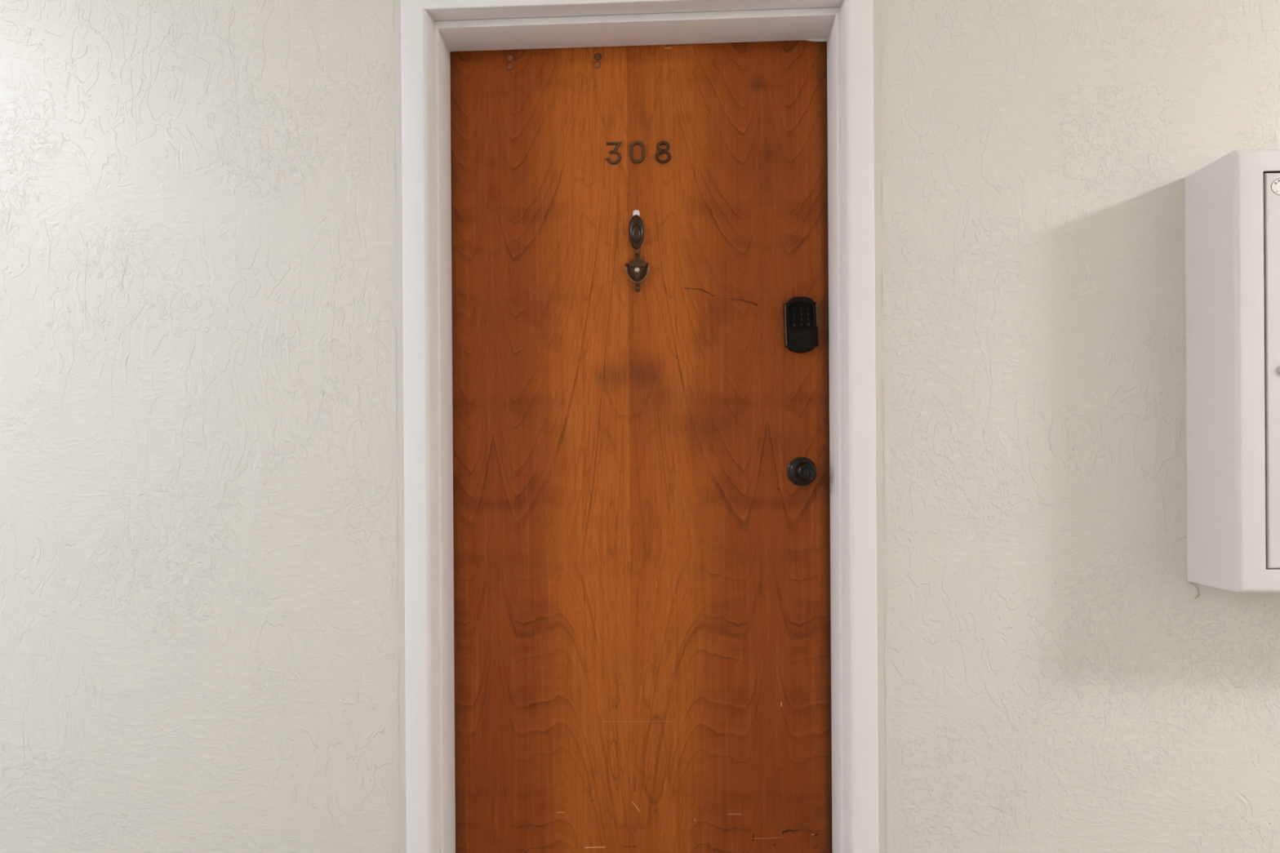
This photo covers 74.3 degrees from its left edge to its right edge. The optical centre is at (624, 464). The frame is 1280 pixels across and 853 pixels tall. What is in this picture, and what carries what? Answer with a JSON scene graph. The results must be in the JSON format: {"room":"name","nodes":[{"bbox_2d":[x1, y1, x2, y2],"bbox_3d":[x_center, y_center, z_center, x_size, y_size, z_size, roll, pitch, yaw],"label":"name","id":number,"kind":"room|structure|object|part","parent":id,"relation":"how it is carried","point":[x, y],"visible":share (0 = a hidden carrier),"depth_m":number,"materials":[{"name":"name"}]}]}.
{"room":"apartment hallway","nodes":[
{"label":"apartment hallway","id":0,"kind":"room"},
{"bbox_2d":[0,0,1279,852],"bbox_3d":[-2.466,-0.218,2.099,17.800,2.560,0.243,0,0,3],"label":"wall","id":1,"kind":"structure","parent":0,"point":[202,540],"depth_m":1.88,"materials":[{"name":"paint"}]},
{"bbox_2d":[400,0,878,852],"bbox_3d":[0.031,-0.006,1.948,1.029,2.103,0.225,0,0,3],"label":"door frame","id":2,"kind":"structure","parent":1,"relation":"attached to","point":[431,29],"depth_m":1.86,"materials":[{"name":"white paint"}]},
{"bbox_3d":[-0.458,-0.003,1.886,0.060,2.103,0.050,0,0,3],"label":"casing","id":3,"kind":"part","parent":2,"relation":"part of","materials":[{"name":"white paint"}]},
{"bbox_3d":[0.020,-1.032,1.861,1.029,0.051,0.050,0,0,3],"label":"casing","id":4,"kind":"part","parent":2,"relation":"part of","materials":[{"name":"white paint"}]},
{"bbox_3d":[0.510,-0.009,1.836,0.060,2.103,0.050,0,0,3],"label":"casing","id":5,"kind":"part","parent":2,"relation":"part of","materials":[{"name":"white paint"}]},
{"bbox_2d":[450,40,832,852],"bbox_3d":[0.033,0.018,1.990,0.920,2.040,0.110,0,0,3],"label":"door","id":6,"kind":"structure","parent":1,"relation":"in","point":[642,485],"depth_m":2.00,"materials":[{"name":"brown wood"}]},
{"bbox_2d":[606,141,622,164],"bbox_3d":[-0.026,-0.739,2.001,0.037,0.054,0.006,0,0,3],"label":"number","id":7,"kind":"object","parent":6,"relation":"attached to","point":[617,144],"visible":1,"depth_m":2.00,"materials":[{"name":"brown metal"}]},
{"bbox_2d":[628,209,644,248],"bbox_3d":[0.026,-0.556,1.989,0.036,0.094,0.024,0,0,3],"label":"hook","id":8,"kind":"object","parent":6,"relation":"attached to","point":[636,229],"visible":1,"depth_m":1.99,"materials":[{"name":"brown metal"}]},
{"bbox_2d":[629,141,644,163],"bbox_3d":[0.029,-0.740,1.998,0.035,0.052,0.006,0,0,3],"label":"number","id":9,"kind":"object","parent":6,"relation":"attached to","point":[634,143],"visible":1,"depth_m":2.00,"materials":[{"name":"brown metal"}]},
{"bbox_2d":[625,248,649,292],"bbox_3d":[0.029,-0.458,1.994,0.057,0.103,0.016,0,0,3],"label":"door knocker","id":10,"kind":"object","parent":6,"relation":"attached to","point":[637,268],"visible":1,"depth_m":1.99,"materials":[{"name":"brown metal"}]},
{"bbox_2d":[655,141,671,163],"bbox_3d":[0.090,-0.738,1.995,0.035,0.052,0.006,0,0,3],"label":"number","id":11,"kind":"object","parent":6,"relation":"attached to","point":[665,150],"visible":1,"depth_m":1.99,"materials":[{"name":"brown metal"}]},
{"bbox_3d":[0.414,0.017,1.968,0.068,0.068,0.026,0,0,3],"label":"knob","id":12,"kind":"part","parent":6,"relation":"part of","materials":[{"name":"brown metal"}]},
{"bbox_2d":[1184,148,1279,592],"bbox_3d":[1.501,-0.182,1.690,0.634,0.858,0.165,0,0,3],"label":"upper cabinet","id":13,"kind":"object","parent":1,"relation":"attached to","point":[1233,202],"visible":1,"depth_m":1.64,"materials":[{"name":"white metal"}]},
{"bbox_2d":[1189,582,1199,598],"bbox_3d":[1.205,0.266,1.785,0.021,0.036,0.003,0,0,3],"label":"wire","id":14,"kind":"object","parent":13,"relation":"attached to","point":[1189,582],"visible":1,"depth_m":1.78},
{"bbox_3d":[1.499,-0.182,1.621,0.524,0.764,0.017,0,0,3],"label":"door","id":15,"kind":"part","parent":13,"relation":"part of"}
]}

